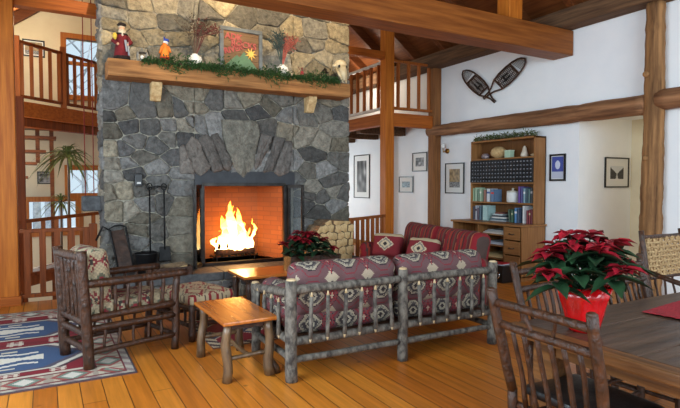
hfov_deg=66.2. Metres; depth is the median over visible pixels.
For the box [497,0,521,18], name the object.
post
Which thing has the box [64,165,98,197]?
window
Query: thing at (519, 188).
book
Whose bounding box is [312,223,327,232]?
log
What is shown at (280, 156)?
stone fireplace
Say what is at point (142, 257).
bucket
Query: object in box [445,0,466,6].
rafter
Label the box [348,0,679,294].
wall
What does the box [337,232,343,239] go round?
log
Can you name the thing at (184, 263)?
stick
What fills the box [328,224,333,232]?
log
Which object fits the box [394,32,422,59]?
rafter
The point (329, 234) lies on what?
log
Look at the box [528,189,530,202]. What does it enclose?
book
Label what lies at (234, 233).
flames
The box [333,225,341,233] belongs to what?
log
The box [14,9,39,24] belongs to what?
rafter
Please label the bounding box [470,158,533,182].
rack
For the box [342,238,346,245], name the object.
log
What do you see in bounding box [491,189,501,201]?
book
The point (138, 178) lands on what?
switch box
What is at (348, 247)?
log
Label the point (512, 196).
canister
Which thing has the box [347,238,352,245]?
log
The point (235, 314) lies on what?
end table
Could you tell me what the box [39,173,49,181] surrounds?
print
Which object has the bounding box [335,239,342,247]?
log
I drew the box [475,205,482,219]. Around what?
book
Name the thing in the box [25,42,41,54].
print
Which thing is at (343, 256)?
log
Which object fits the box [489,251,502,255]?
paper stack
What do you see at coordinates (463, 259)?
cushion
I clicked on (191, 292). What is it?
cushion
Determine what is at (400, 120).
beam
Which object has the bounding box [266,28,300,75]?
flower arrangement
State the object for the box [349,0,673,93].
wall plate
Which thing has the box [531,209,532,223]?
book
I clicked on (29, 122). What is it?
beam
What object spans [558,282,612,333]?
pot
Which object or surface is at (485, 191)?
book
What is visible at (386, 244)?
throw pillow
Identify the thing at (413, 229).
cushion
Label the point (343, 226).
log
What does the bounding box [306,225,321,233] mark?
log
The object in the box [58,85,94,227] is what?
bare tree
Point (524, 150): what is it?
seashell
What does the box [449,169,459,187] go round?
print
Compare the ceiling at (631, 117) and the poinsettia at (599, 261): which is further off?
the ceiling at (631, 117)
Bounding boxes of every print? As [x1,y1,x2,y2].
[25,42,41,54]
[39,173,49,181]
[357,161,365,191]
[402,182,409,186]
[416,157,423,166]
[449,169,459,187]
[552,156,563,177]
[610,166,623,178]
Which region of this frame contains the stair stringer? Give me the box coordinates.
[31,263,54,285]
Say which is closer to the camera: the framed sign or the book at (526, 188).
the framed sign
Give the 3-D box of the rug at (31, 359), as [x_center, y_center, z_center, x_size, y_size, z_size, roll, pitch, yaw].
[-3.558,1.367,4.859,2.740,0.010,2.830,-1,2,-29]
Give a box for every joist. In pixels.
[347,131,377,139]
[356,127,405,135]
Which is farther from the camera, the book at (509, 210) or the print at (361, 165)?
the print at (361, 165)
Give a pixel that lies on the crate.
(189, 267)
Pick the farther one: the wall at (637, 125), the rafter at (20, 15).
the rafter at (20, 15)
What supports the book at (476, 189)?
on the desk at (520, 240)
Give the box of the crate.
[153,263,192,274]
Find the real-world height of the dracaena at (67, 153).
3.493 m
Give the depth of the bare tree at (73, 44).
17.91 m
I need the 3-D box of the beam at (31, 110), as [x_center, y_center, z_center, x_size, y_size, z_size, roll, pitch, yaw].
[-5.233,-1.634,9.346,0.060,0.260,3.516,1,2,20]
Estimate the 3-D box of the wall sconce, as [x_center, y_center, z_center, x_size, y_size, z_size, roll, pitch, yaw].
[2.119,-1.124,10.568,0.170,0.200,0.099,-1,2,-29]
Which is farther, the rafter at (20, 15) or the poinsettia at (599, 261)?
the rafter at (20, 15)
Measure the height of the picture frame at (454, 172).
0.609 m
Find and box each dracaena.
[27,143,97,214]
[37,193,82,245]
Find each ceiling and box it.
[349,0,588,79]
[615,116,642,119]
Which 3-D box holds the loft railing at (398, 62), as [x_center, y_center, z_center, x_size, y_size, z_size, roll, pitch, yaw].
[1.503,-2.217,10.520,1.070,1.360,0.100,-1,2,-29]
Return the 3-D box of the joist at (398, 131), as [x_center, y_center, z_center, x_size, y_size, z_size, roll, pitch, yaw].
[0.921,-1.636,11.591,1.210,0.200,0.160,-1,2,-29]
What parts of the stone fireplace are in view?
glass door, pane, fire grate, lintel plate, opening frame, glass door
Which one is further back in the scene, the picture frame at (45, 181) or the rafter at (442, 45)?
the picture frame at (45, 181)
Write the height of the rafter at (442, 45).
3.577 m
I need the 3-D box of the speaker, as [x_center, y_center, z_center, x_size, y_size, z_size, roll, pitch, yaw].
[2.556,1.107,8.432,0.273,0.270,0.420,-1,2,-29]
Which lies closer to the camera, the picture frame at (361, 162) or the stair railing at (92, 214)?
the stair railing at (92, 214)
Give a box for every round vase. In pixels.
[174,13,221,63]
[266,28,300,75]
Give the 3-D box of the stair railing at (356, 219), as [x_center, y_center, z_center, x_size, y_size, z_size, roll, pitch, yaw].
[0.504,0.710,9.557,0.130,0.980,1.454,1,2,31]
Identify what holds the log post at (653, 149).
on the floor
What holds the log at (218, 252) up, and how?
on the stone fireplace
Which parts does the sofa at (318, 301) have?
post, arm rail, rail, rail, post, rail, rail, rail, post, rail, rail, rail, rail, post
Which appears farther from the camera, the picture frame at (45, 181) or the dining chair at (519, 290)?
the picture frame at (45, 181)
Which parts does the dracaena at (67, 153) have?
stem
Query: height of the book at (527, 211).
0.220 m
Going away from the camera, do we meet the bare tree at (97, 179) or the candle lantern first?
the candle lantern
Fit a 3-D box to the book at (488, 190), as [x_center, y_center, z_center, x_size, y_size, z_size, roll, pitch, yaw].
[2.731,-0.159,9.367,0.192,0.230,0.082,-1,2,-29]
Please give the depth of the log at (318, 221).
8.13 m
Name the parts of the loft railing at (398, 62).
rail, rail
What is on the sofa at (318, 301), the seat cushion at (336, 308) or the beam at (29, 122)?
the seat cushion at (336, 308)
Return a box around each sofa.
[251,249,497,383]
[359,222,490,305]
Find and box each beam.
[13,0,96,18]
[24,101,97,126]
[24,117,98,135]
[213,0,572,59]
[347,114,379,131]
[348,46,384,59]
[394,113,432,128]
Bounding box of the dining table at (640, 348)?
[505,292,679,407]
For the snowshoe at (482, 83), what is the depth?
9.77 m
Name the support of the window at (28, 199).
in the wall at (47, 27)
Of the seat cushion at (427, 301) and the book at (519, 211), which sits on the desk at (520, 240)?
the book at (519, 211)
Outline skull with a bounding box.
[332,59,348,82]
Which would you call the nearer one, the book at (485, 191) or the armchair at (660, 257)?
the armchair at (660, 257)
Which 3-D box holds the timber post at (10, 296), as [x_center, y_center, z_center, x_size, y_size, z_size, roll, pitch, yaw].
[-4.375,-1.194,6.643,0.465,5.000,0.340,-1,2,-29]
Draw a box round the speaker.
[497,265,512,283]
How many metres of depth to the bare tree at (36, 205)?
15.50 m
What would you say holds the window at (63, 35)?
in the wall at (47, 27)
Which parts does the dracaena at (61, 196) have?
stem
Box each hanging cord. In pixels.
[82,0,85,195]
[90,0,93,194]
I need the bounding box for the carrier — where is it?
[95,224,133,266]
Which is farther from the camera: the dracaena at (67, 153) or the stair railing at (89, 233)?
the dracaena at (67, 153)
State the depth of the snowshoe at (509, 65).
9.12 m
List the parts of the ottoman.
leg, rail, rail, leg, leg, rail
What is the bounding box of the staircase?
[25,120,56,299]
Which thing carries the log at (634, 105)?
attached to the wall at (607, 62)
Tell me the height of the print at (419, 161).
0.190 m
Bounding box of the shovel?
[159,183,170,260]
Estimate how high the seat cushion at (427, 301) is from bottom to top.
0.250 m
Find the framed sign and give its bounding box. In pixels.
[219,25,262,70]
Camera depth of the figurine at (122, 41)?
6.70 m
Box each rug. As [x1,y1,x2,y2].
[0,309,137,395]
[187,317,277,348]
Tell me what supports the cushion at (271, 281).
on the sofa at (318, 301)
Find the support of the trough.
on the coffee table at (260, 274)
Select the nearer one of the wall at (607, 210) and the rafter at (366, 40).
the wall at (607, 210)
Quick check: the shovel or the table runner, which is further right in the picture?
the table runner
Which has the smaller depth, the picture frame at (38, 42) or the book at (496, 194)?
the book at (496, 194)
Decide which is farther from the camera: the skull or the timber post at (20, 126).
the skull
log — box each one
[215,247,254,255]
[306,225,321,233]
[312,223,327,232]
[314,219,331,225]
[324,219,339,224]
[325,231,332,240]
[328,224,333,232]
[328,240,335,245]
[332,232,336,239]
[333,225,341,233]
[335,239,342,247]
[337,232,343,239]
[338,246,345,254]
[340,253,346,258]
[341,223,346,231]
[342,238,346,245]
[344,231,349,238]
[344,245,351,254]
[347,224,353,231]
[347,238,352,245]
[425,95,643,135]
[653,87,679,109]
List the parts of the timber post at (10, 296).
trim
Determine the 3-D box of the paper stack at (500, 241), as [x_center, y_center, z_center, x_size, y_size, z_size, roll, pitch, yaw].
[2.802,0.646,8.957,0.410,0.022,0.440,-1,2,-29]
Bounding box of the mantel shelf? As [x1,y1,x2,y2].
[105,58,349,100]
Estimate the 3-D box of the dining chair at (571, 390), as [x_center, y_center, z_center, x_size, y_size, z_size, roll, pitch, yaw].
[1.196,0.948,2.626,0.644,1.016,0.652,-1,2,-26]
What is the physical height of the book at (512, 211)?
0.210 m
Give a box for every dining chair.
[487,287,664,407]
[509,261,644,406]
[606,253,679,407]
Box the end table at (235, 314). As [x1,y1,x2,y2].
[194,297,280,383]
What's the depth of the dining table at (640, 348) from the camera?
2.75 m
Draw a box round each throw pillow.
[372,233,403,256]
[406,237,440,253]
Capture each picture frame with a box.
[22,38,44,57]
[37,171,49,183]
[354,154,369,197]
[399,176,412,192]
[412,152,427,171]
[445,162,464,193]
[549,153,565,180]
[604,157,629,187]
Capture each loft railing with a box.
[14,35,62,104]
[60,46,97,110]
[349,62,379,116]
[394,59,431,112]
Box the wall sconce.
[441,143,449,153]
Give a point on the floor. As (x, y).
(464, 370)
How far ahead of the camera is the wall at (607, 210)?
8.36 m
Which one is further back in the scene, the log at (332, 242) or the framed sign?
the log at (332, 242)
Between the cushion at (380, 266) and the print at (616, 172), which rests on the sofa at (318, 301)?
the cushion at (380, 266)
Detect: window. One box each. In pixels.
[26,197,80,236]
[60,32,96,101]
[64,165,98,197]
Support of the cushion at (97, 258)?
on the armchair at (86, 292)
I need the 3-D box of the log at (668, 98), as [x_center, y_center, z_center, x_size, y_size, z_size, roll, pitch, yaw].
[4.925,-1.313,5.514,0.287,0.273,3.036,-1,2,-29]
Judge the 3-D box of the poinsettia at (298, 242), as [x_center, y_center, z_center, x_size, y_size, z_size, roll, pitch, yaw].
[-0.420,0.602,6.928,0.780,0.504,0.802,1,2,21]
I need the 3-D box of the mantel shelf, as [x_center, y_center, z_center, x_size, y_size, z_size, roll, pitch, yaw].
[-1.472,-1.776,7.618,3.556,0.225,0.385,-1,2,-29]
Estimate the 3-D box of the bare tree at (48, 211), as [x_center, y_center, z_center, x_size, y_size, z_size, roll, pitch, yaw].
[-11.770,-3.330,20.844,4.743,12.228,4.758,1,2,19]
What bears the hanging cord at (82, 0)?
hanging from the ceiling
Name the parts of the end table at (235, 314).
leg, leg, leg, leg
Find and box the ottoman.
[156,281,233,341]
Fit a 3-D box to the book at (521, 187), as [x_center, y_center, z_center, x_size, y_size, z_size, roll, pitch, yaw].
[3.102,-0.150,8.713,0.190,0.260,0.043,-1,2,-29]
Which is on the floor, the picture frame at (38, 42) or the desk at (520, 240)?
the desk at (520, 240)
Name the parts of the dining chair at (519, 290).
post, rail, rail, post, leg, leg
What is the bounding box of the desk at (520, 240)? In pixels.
[451,136,546,281]
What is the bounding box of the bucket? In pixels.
[134,251,158,273]
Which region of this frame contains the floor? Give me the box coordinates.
[0,243,674,407]
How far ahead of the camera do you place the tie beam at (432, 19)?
6.79 m
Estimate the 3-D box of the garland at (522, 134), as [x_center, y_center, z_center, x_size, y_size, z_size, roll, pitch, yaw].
[2.837,-1.169,9.024,0.254,0.236,1.503,-1,2,-29]
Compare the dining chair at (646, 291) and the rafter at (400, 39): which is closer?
the dining chair at (646, 291)
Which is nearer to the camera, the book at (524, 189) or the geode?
the book at (524, 189)
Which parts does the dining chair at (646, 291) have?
post, rail, rail, post, leg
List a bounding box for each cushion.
[70,244,111,303]
[91,285,168,313]
[159,281,233,304]
[262,277,284,305]
[262,297,389,332]
[284,255,394,314]
[392,249,480,300]
[392,291,478,317]
[402,222,441,253]
[436,227,490,259]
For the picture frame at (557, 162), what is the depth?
8.33 m
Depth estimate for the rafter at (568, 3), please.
7.72 m
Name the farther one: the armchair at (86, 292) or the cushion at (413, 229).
the cushion at (413, 229)
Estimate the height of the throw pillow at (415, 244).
0.349 m
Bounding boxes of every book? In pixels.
[475,187,484,200]
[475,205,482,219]
[479,189,486,200]
[479,206,482,219]
[483,205,495,220]
[484,190,486,201]
[487,189,490,201]
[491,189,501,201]
[508,209,514,221]
[511,210,514,222]
[514,208,522,222]
[517,209,522,222]
[518,187,520,202]
[521,187,530,202]
[522,206,532,223]
[523,188,525,202]
[526,188,530,202]
[526,210,528,223]
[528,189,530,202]
[530,188,532,202]
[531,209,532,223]
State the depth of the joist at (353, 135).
12.54 m
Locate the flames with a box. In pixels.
[211,200,255,251]
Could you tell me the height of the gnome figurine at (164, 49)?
0.388 m
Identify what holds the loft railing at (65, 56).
on the floor
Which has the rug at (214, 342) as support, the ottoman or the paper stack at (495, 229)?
the ottoman
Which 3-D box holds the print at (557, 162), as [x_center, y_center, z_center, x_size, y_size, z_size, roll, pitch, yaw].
[3.474,-0.583,8.335,0.001,0.348,0.214,-1,2,-29]
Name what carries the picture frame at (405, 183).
attached to the wall at (607, 62)
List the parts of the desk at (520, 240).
shelf, shelf, shelf, drawer, drawer, drawer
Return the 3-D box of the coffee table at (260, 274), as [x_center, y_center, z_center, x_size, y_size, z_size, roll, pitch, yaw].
[-0.698,1.086,7.026,1.460,0.425,0.660,-1,2,-29]
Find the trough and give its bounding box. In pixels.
[284,252,339,270]
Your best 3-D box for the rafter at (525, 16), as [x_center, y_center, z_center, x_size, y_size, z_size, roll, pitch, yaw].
[1.352,-4.459,7.615,4.603,3.577,0.120,-1,2,-29]
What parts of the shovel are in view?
blade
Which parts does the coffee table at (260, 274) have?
leg, leg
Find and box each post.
[0,0,21,307]
[16,96,27,302]
[380,30,393,233]
[428,68,440,225]
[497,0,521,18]
[637,0,665,298]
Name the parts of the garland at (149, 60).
stem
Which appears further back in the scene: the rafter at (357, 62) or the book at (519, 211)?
the rafter at (357, 62)
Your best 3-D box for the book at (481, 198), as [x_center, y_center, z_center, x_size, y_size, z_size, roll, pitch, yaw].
[2.636,-0.166,9.534,0.192,0.230,0.052,-1,2,-29]
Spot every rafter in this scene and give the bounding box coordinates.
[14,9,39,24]
[347,24,395,65]
[349,56,369,75]
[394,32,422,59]
[432,39,452,49]
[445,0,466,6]
[522,8,530,20]
[562,0,582,7]
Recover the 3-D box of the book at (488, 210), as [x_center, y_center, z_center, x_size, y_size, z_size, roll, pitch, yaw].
[2.696,0.158,9.442,0.190,0.270,0.126,-1,2,-29]
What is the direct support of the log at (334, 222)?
on the log at (337, 228)
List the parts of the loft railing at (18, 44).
newel post, rail, rail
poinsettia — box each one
[276,230,338,261]
[515,229,655,333]
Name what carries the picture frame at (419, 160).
attached to the wall at (607, 62)
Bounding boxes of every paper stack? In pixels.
[487,228,502,231]
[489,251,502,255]
[491,239,502,243]
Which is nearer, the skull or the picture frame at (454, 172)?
the skull
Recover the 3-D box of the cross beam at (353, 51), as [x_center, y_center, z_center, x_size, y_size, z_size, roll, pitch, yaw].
[0.249,-2.866,9.809,1.350,0.150,0.120,-1,2,-29]
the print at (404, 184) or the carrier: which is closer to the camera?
the carrier
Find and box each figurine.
[111,22,132,59]
[159,37,170,61]
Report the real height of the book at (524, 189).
0.240 m
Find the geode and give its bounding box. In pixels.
[481,154,489,158]
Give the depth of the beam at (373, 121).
10.81 m
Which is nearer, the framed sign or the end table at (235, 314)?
the end table at (235, 314)
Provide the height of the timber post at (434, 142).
3.950 m
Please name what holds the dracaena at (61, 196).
on the floor
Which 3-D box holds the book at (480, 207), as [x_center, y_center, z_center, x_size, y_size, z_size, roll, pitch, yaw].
[2.636,0.164,9.548,0.190,0.250,0.047,-1,2,-29]
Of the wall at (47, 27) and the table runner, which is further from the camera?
the wall at (47, 27)
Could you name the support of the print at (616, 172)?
attached to the picture frame at (616, 169)
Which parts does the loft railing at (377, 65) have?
rail, rail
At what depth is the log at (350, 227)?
8.23 m
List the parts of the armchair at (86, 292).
post, cross rail, cross rail, cross rail, cross rail, post, rail, rail, rail, rail, arm rail, arm rail, leg, cross rail, cross rail, leg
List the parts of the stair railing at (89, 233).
rail, rail, newel post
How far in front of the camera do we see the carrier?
6.85 m
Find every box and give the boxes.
[134,174,142,185]
[504,150,514,157]
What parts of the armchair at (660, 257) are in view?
post, cane panel, rail, arm rail, rail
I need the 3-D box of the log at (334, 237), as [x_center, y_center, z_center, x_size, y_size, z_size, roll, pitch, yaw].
[-0.186,0.495,8.300,0.110,0.132,0.384,-1,2,-29]
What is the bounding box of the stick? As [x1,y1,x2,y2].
[160,263,186,267]
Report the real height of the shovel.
1.080 m
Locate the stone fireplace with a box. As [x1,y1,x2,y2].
[81,0,357,295]
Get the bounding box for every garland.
[140,53,341,88]
[473,128,538,143]
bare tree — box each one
[33,41,96,228]
[45,46,96,227]
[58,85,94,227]
[68,40,98,192]
[75,171,98,192]
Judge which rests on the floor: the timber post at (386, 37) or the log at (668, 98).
the timber post at (386, 37)
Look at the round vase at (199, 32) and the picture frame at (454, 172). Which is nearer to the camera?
the round vase at (199, 32)
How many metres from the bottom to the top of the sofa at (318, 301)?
0.924 m
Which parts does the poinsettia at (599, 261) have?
stem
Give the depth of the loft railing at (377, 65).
10.88 m
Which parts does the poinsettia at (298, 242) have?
stem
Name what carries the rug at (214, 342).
on the floor
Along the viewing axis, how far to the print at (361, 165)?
13.49 m
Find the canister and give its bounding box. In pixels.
[507,188,517,201]
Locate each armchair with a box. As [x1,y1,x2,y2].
[52,244,187,370]
[638,228,679,296]
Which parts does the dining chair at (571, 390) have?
post, rail, rail, rail, leather seat, post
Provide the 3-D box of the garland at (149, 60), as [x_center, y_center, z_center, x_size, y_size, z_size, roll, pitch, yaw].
[-1.300,-1.870,7.483,3.047,0.439,0.346,-1,2,-29]
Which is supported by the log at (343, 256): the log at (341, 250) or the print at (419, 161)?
the log at (341, 250)
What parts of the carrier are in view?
hide panel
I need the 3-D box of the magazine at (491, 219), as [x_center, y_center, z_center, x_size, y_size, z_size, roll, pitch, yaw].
[2.845,0.290,9.182,0.200,0.026,0.340,-1,2,-29]
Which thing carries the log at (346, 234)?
on the log at (344, 240)
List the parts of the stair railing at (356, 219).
rail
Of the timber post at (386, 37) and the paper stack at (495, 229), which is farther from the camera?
the timber post at (386, 37)
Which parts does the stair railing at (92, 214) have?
rail, rail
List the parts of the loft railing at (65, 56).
newel post, rail, rail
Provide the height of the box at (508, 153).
0.130 m
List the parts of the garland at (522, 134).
stem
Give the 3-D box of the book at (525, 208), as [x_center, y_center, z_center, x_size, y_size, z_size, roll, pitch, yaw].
[3.123,0.176,8.688,0.190,0.290,0.049,-1,2,-29]
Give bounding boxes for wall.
[14,0,100,301]
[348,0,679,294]
[584,119,631,279]
[629,119,643,276]
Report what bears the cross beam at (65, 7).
attached to the timber post at (10, 296)
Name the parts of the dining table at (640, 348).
leg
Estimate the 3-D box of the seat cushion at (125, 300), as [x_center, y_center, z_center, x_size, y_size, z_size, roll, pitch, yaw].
[-2.015,0.903,4.846,0.514,0.197,0.729,2,3,43]
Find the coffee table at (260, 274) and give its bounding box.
[228,265,286,300]
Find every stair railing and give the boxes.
[18,211,98,277]
[19,223,97,298]
[349,214,385,256]
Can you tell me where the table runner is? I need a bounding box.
[643,300,679,318]
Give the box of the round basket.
[491,147,505,157]
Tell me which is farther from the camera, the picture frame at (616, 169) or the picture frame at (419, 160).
the picture frame at (419, 160)
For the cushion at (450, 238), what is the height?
0.554 m
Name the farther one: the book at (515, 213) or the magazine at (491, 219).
the magazine at (491, 219)
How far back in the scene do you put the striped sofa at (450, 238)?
6.71 m
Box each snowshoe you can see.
[461,69,495,102]
[482,57,525,99]
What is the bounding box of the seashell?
[521,146,527,156]
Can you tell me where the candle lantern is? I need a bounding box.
[136,48,146,60]
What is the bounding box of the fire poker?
[146,183,152,252]
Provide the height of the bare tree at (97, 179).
7.785 m
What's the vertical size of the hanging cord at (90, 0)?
4.016 m
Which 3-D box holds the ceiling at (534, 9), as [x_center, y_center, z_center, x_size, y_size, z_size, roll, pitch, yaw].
[1.831,-4.512,7.022,4.740,3.737,15.900,-1,2,-29]
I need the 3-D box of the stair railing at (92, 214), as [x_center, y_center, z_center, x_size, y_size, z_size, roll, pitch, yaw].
[-4.375,0.613,8.066,0.078,0.941,1.340,2,3,39]
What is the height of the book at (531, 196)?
0.250 m
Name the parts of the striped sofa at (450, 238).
arm, arm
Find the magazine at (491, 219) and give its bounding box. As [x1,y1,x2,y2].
[491,219,508,221]
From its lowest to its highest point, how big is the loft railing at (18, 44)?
1.200 m
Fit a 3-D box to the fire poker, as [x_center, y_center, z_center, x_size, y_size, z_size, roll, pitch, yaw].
[-2.582,0.276,7.127,0.104,1.130,0.060,-1,2,-29]

